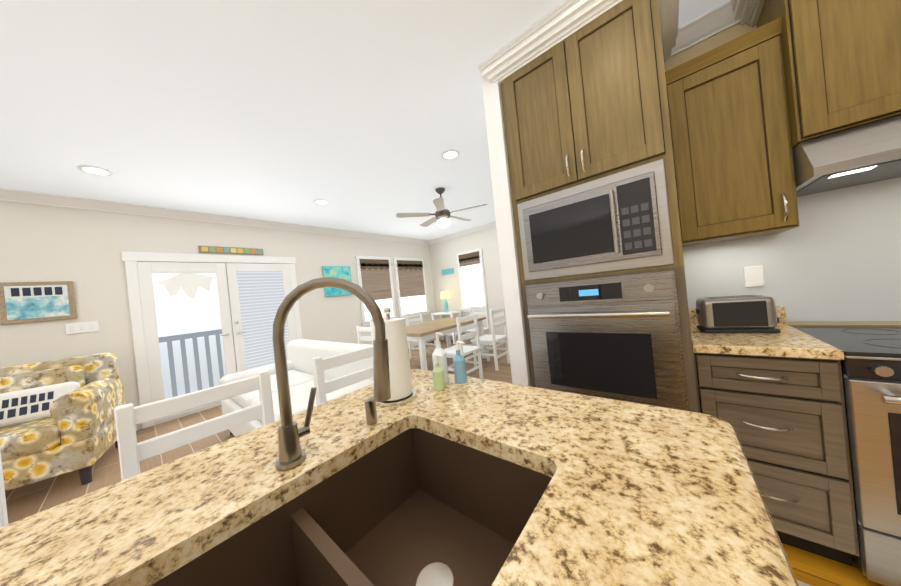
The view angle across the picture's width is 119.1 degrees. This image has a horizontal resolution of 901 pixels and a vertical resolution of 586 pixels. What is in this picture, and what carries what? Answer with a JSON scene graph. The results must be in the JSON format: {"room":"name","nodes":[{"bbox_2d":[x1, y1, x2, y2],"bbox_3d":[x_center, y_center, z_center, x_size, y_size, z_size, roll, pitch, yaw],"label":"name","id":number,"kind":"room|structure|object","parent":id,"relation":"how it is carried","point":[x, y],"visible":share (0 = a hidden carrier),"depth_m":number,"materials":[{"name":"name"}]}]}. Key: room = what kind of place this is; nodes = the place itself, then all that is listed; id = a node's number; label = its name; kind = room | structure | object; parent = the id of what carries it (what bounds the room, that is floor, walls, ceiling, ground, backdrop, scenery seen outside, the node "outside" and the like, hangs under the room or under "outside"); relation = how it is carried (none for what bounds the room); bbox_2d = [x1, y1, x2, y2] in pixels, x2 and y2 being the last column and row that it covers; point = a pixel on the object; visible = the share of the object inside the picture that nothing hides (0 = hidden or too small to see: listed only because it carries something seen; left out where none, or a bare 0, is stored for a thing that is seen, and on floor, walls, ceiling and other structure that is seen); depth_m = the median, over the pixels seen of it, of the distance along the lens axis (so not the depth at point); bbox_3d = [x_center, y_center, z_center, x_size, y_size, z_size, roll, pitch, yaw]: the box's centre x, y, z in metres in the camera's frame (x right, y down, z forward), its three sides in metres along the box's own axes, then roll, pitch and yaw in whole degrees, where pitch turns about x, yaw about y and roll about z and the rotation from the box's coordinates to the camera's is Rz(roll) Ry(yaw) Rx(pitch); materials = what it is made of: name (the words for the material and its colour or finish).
{"room":"dining room and kitchen","nodes":[
{"label":"dining room and kitchen","id":0,"kind":"room"},
{"bbox_2d":[0,201,436,429],"bbox_3d":[-3.757,0.271,3.573,0.100,2.780,10.400,-6,0,40],"label":"wall","id":1,"kind":"structure","parent":0,"point":[82,249],"depth_m":3.20,"materials":[{"name":"paint"}]},
{"bbox_2d":[0,281,76,324],"bbox_3d":[-4.337,0.092,2.788,0.034,0.420,0.440,-6,0,40],"label":"picture","id":2,"kind":"object","parent":1,"relation":"attached to","point":[24,302],"visible":1,"depth_m":2.77,"materials":[{"name":"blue paper"}]},
{"bbox_2d":[65,321,98,334],"bbox_3d":[-4.155,0.389,2.990,0.011,0.119,0.220,-6,0,40],"label":"switch plate","id":3,"kind":"object","parent":1,"relation":"attached to","point":[81,327],"visible":1,"depth_m":2.98,"materials":[{"name":"white paint"}]},
{"bbox_2d":[121,252,302,428],"bbox_3d":[-3.279,0.517,3.980,0.066,2.190,1.960,-6,0,40],"label":"french door","id":4,"kind":"structure","parent":1,"relation":"in","point":[180,307],"depth_m":3.73,"materials":[{"name":"white paint"}]},
{"bbox_2d":[0,188,427,243],"bbox_3d":[-3.822,-1.067,3.509,0.085,0.105,10.200,-6,0,40],"label":"crown molding","id":5,"kind":"structure","parent":1,"relation":"attached to","point":[10,195],"depth_m":3.52,"materials":[{"name":"white wood"}]},
{"bbox_2d":[198,246,263,254],"bbox_3d":[-3.341,-0.653,4.071,0.030,0.100,0.780,-6,0,40],"label":"sign","id":6,"kind":"object","parent":1,"relation":"attached to","point":[225,250],"visible":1,"depth_m":4.03,"materials":[{"name":"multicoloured wood"}]},
{"bbox_2d":[322,266,352,296],"bbox_3d":[-2.257,-0.240,5.318,0.031,0.600,0.580,-6,0,40],"label":"framed picture","id":7,"kind":"object","parent":1,"relation":"attached to","point":[343,272],"visible":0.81,"depth_m":5.28},
{"bbox_2d":[356,256,397,325],"bbox_3d":[-1.655,-0.073,6.005,0.050,1.520,0.940,-6,0,40],"label":"window","id":8,"kind":"structure","parent":1,"relation":"in","point":[375,280],"depth_m":6.00,"materials":[{"name":"white paint"}]},
{"bbox_2d":[393,257,429,318],"bbox_3d":[-0.981,-0.145,6.820,0.050,1.520,1.040,-6,0,40],"label":"window","id":9,"kind":"structure","parent":1,"relation":"in","point":[411,285],"depth_m":6.78,"materials":[{"name":"white paint"}]},
{"bbox_2d":[408,340,433,347],"bbox_3d":[-1.457,1.361,6.105,0.016,0.125,3.470,-6,0,40],"label":"baseboard","id":10,"kind":"structure","parent":1,"relation":"attached to","point":[414,343],"depth_m":6.77,"materials":[{"name":"white wood"}]},
{"bbox_2d":[0,0,727,239],"bbox_3d":[-1.002,-1.429,1.144,7.680,0.060,10.400,-6,0,40],"label":"ceiling","id":11,"kind":"structure","parent":0,"point":[361,115],"depth_m":1.90,"materials":[{"name":"paint"}]},
{"bbox_2d":[77,165,113,175],"bbox_3d":[-3.363,-1.158,2.510,0.209,0.008,0.209,-6,0,34],"label":"recessed light","id":12,"kind":"object","parent":11,"relation":"in","point":[94,170],"depth_m":2.50,"materials":[{"name":"white plastic"}]},
{"bbox_2d":[314,199,329,204],"bbox_3d":[-1.867,-1.315,3.834,0.209,0.008,0.209,-6,0,1],"label":"recessed light","id":13,"kind":"object","parent":11,"relation":"in","point":[319,201],"depth_m":3.83,"materials":[{"name":"white plastic"}]},
{"bbox_2d":[396,187,487,227],"bbox_3d":[-0.088,-1.222,3.855,1.280,0.555,1.218,-6,0,40],"label":"ceiling fan","id":14,"kind":"object","parent":11,"relation":"hanging from","point":[442,214],"visible":1,"depth_m":3.74,"materials":[{"name":"brown metal"}]},
{"bbox_2d":[441,149,459,159],"bbox_3d":[0.000,-1.503,2.884,0.209,0.008,0.209,-6,0,34],"label":"recessed light","id":15,"kind":"object","parent":11,"relation":"in","point":[451,154],"depth_m":2.88,"materials":[{"name":"white plastic"}]},
{"bbox_2d":[5,339,884,585],"bbox_3d":[-0.713,1.396,1.155,7.680,0.060,10.400,-6,0,40],"label":"floor","id":16,"kind":"structure","parent":0,"point":[28,500],"depth_m":2.28,"materials":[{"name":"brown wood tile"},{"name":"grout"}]},
{"bbox_2d":[0,451,7,526],"bbox_3d":[-1.183,0.904,0.433,0.460,1.020,0.460,-6,0,40],"label":"counter stool","id":17,"kind":"object","parent":16,"relation":"on","point":[3,515],"depth_m":0.73,"materials":[{"name":"white paint"}]},
{"bbox_2d":[0,353,124,490],"bbox_3d":[-3.644,1.147,2.292,0.893,1.023,0.920,-6,0,-38],"label":"armchair","id":18,"kind":"object","parent":16,"relation":"on","point":[57,417],"visible":0.96,"depth_m":2.24,"materials":[{"name":"yellow fabric"}]},
{"bbox_2d":[114,370,274,479],"bbox_3d":[-0.776,0.860,0.925,0.460,1.020,0.460,-6,0,40],"label":"counter stool","id":19,"kind":"object","parent":16,"relation":"on","point":[131,450],"visible":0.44,"depth_m":0.99,"materials":[{"name":"white paint"}]},
{"bbox_2d":[219,339,373,436],"bbox_3d":[-1.450,0.994,2.573,2.000,0.880,0.900,-6,0,40],"label":"sofa","id":20,"kind":"object","parent":16,"relation":"on","point":[302,353],"visible":0.38,"depth_m":2.55,"materials":[{"name":"fabric"}]},
{"bbox_2d":[136,425,543,585],"bbox_3d":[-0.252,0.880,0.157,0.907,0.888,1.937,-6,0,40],"label":"sink","id":21,"kind":"object","parent":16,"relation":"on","point":[471,481],"depth_m":0.64,"materials":[{"name":"brown stone"}]},
{"bbox_2d":[0,369,798,585],"bbox_3d":[-0.400,0.469,0.228,1.154,0.114,2.060,-6,0,40],"label":"island countertop","id":22,"kind":"structure","parent":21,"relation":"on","point":[628,493],"depth_m":0.49,"materials":[{"name":"beige stone"}]},
{"bbox_2d":[268,277,399,472],"bbox_3d":[-0.274,0.178,0.660,0.243,0.436,0.268,-6,0,40],"label":"faucet","id":23,"kind":"object","parent":22,"relation":"on","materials":[{"name":"silver metal"}]},
{"bbox_2d":[371,307,415,406],"bbox_3d":[-0.218,0.220,0.980,0.150,0.338,0.150,-6,0,40],"label":"paper towel","id":24,"kind":"object","parent":22,"relation":"on","point":[402,390],"visible":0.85,"depth_m":0.93,"materials":[{"name":"white paper"}]},
{"bbox_2d":[432,332,466,390],"bbox_3d":[-0.022,0.265,1.071,0.136,0.209,0.147,-6,0,40],"label":"soap bottles","id":25,"kind":"object","parent":22,"relation":"on","point":[440,372],"visible":1,"depth_m":1.07,"materials":[{"name":"plastic"}]},
{"bbox_2d":[312,346,373,404],"bbox_3d":[-0.369,0.817,1.417,0.460,1.020,0.460,-6,0,40],"label":"counter stool","id":26,"kind":"object","parent":16,"relation":"on","point":[320,365],"visible":0.19,"depth_m":1.46,"materials":[{"name":"white paint"}]},
{"bbox_2d":[356,326,372,344],"bbox_3d":[-0.958,0.904,3.720,0.460,0.950,0.460,-6,0,40],"label":"dining chair","id":27,"kind":"object","parent":16,"relation":"on","point":[363,338],"visible":0.1,"depth_m":3.61,"materials":[{"name":"white paint"}]},
{"bbox_2d":[405,311,435,359],"bbox_3d":[-0.571,0.858,5.438,0.460,0.950,0.460,-6,0,40],"label":"dining chair","id":28,"kind":"object","parent":16,"relation":"on","point":[407,315],"visible":0.48,"depth_m":5.42,"materials":[{"name":"white paint"}]},
{"bbox_2d":[406,317,486,369],"bbox_3d":[-0.217,0.918,4.604,1.000,0.765,1.700,-6,0,40],"label":"dining table","id":29,"kind":"object","parent":16,"relation":"on","point":[421,333],"visible":0.58,"depth_m":4.18,"materials":[{"name":"brown wood"}]},
{"bbox_2d":[431,311,463,343],"bbox_3d":[-0.074,0.888,6.890,0.700,0.780,0.400,-6,0,40],"label":"console table","id":30,"kind":"object","parent":16,"relation":"on","point":[451,313],"visible":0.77,"depth_m":6.75,"materials":[{"name":"white paint"}]},
{"bbox_2d":[440,291,449,311],"bbox_3d":[-0.126,0.229,6.875,0.260,0.540,0.260,-6,0,40],"label":"table lamp","id":31,"kind":"object","parent":30,"relation":"on","point":[444,294],"visible":1,"depth_m":6.81,"materials":[{"name":"yellow fabric"}]},
{"bbox_2d":[443,313,482,378],"bbox_3d":[0.118,0.794,3.769,0.460,0.950,0.460,-6,0,40],"label":"dining chair","id":32,"kind":"object","parent":16,"relation":"on","point":[465,350],"visible":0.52,"depth_m":3.67,"materials":[{"name":"white paint"}]},
{"bbox_2d":[461,305,491,349],"bbox_3d":[0.505,0.748,5.488,0.460,0.950,0.460,-6,0,40],"label":"dining chair","id":33,"kind":"object","parent":16,"relation":"on","point":[487,329],"visible":0.4,"depth_m":5.50,"materials":[{"name":"white paint"}]},
{"bbox_2d":[471,307,509,370],"bbox_3d":[0.653,0.737,4.415,0.460,0.950,0.460,-6,0,40],"label":"dining chair","id":34,"kind":"object","parent":16,"relation":"on","point":[493,339],"visible":0.9,"depth_m":4.30,"materials":[{"name":"white paint"}]},
{"bbox_2d":[478,0,698,412],"bbox_3d":[0.964,-0.204,1.740,1.030,2.778,0.777,-6,0,40],"label":"tall cabinet","id":35,"kind":"object","parent":16,"relation":"on","point":[582,83],"visible":0.79,"depth_m":1.44,"materials":[{"name":"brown wood"}]},
{"bbox_2d":[693,353,859,566],"bbox_3d":[1.588,0.687,1.396,0.426,0.880,0.634,-6,0,40],"label":"base cabinet","id":36,"kind":"object","parent":16,"relation":"on","point":[776,401],"depth_m":1.11,"materials":[{"name":"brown wood"}]},
{"bbox_2d":[690,325,843,360],"bbox_3d":[1.537,0.230,1.388,0.424,0.040,0.649,-6,0,40],"label":"countertop","id":37,"kind":"structure","parent":36,"relation":"on","point":[790,342],"depth_m":1.19,"materials":[{"name":"beige stone"}]},
{"bbox_2d":[696,295,780,332],"bbox_3d":[1.553,0.113,1.456,0.298,0.186,0.170,-6,0,32],"label":"toaster","id":38,"kind":"object","parent":37,"relation":"on","point":[743,314],"visible":1,"depth_m":1.39,"materials":[{"name":"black metal"}]},
{"bbox_2d":[797,580,810,585],"bbox_3d":[1.675,1.118,0.495,1.280,0.010,0.480,-6,0,40],"label":"area rug","id":39,"kind":"object","parent":16,"relation":"on","point":[800,583],"depth_m":1.04,"materials":[{"name":"beige fabric"}]},
{"bbox_2d":[789,325,900,585],"bbox_3d":[2.017,0.628,0.978,0.766,0.913,0.715,-6,0,40],"label":"range","id":40,"kind":"object","parent":16,"relation":"on","point":[871,369],"visible":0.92,"depth_m":0.98,"materials":[{"name":"silver metal"}]},
{"bbox_2d":[429,227,504,335],"bbox_3d":[1.178,-0.243,6.145,4.240,2.780,0.100,-6,0,40],"label":"wall","id":41,"kind":"structure","parent":0,"point":[443,255],"depth_m":6.72,"materials":[{"name":"paint"}]},
{"bbox_2d":[441,268,453,274],"bbox_3d":[-0.080,-0.570,7.071,0.420,0.140,0.021,-6,0,40],"label":"sign","id":42,"kind":"object","parent":41,"relation":"attached to","point":[448,271],"visible":0.96,"depth_m":7.05,"materials":[{"name":"teal wood"}]},
{"bbox_2d":[428,221,495,243],"bbox_3d":[1.018,-1.571,6.040,4.150,0.105,0.085,-6,0,40],"label":"crown molding","id":43,"kind":"structure","parent":41,"relation":"attached to","point":[493,224],"depth_m":6.61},
{"bbox_2d":[439,335,504,341],"bbox_3d":[1.276,1.082,6.105,4.240,0.125,0.016,-6,0,40],"label":"baseboard","id":44,"kind":"structure","parent":41,"relation":"attached to","point":[456,336],"depth_m":7.03,"materials":[{"name":"white wood"}]},
{"bbox_2d":[456,248,487,311],"bbox_3d":[0.518,-0.298,6.582,0.800,1.520,0.050,-6,0,40],"label":"window","id":45,"kind":"structure","parent":41,"relation":"in","point":[471,278],"depth_m":6.58,"materials":[{"name":"white glass"}]},
{"bbox_2d":[481,73,530,386],"bbox_3d":[0.623,-0.171,2.080,0.118,2.780,0.705,-6,0,40],"label":"wall","id":46,"kind":"structure","parent":0,"point":[506,232],"depth_m":1.80,"materials":[{"name":"white paint"}]},
{"bbox_2d":[664,23,900,324],"bbox_3d":[2.080,-0.318,1.385,3.440,2.780,0.100,-6,0,40],"label":"wall","id":47,"kind":"structure","parent":0,"point":[722,38],"depth_m":1.58,"materials":[{"name":"paint"}]},
{"bbox_2d":[666,0,739,59],"bbox_3d":[1.809,-1.635,1.373,3.240,0.105,0.085,-6,0,40],"label":"crown molding","id":48,"kind":"structure","parent":47,"relation":"attached to","point":[708,25],"depth_m":1.60,"materials":[{"name":"white wood"}]},
{"bbox_2d":[665,16,798,246],"bbox_3d":[1.526,-0.784,1.496,0.424,0.960,0.359,-6,0,40],"label":"upper cabinet","id":49,"kind":"object","parent":47,"relation":"attached to","point":[750,111],"depth_m":1.35,"materials":[{"name":"brown wood"}]},
{"bbox_2d":[688,306,786,324],"bbox_3d":[2.442,0.069,1.034,2.286,0.100,0.020,-6,0,40],"label":"backsplash","id":50,"kind":"structure","parent":47,"relation":"attached to","point":[780,310],"depth_m":1.51,"materials":[{"name":"beige stone"}]},
{"bbox_2d":[682,177,900,321],"bbox_3d":[2.399,-0.234,1.061,2.310,0.690,0.004,-6,0,40],"label":"wall","id":51,"kind":"structure","parent":47,"relation":"attached to","point":[835,255],"depth_m":1.39,"materials":[{"name":"paint"}]},
{"bbox_2d":[753,0,900,147],"bbox_3d":[1.929,-1.143,1.083,0.774,0.855,0.434,-6,0,40],"label":"upper cabinet","id":52,"kind":"object","parent":47,"relation":"attached to","point":[841,59],"depth_m":1.10,"materials":[{"name":"brown wood"}]},
{"bbox_2d":[792,115,900,196],"bbox_3d":[1.954,-0.617,1.051,0.762,0.186,0.518,-6,0,40],"label":"range hood","id":53,"kind":"object","parent":52,"relation":"attached to","point":[866,154],"visible":0.77,"depth_m":1.08,"materials":[{"name":"silver metal"}]}
]}

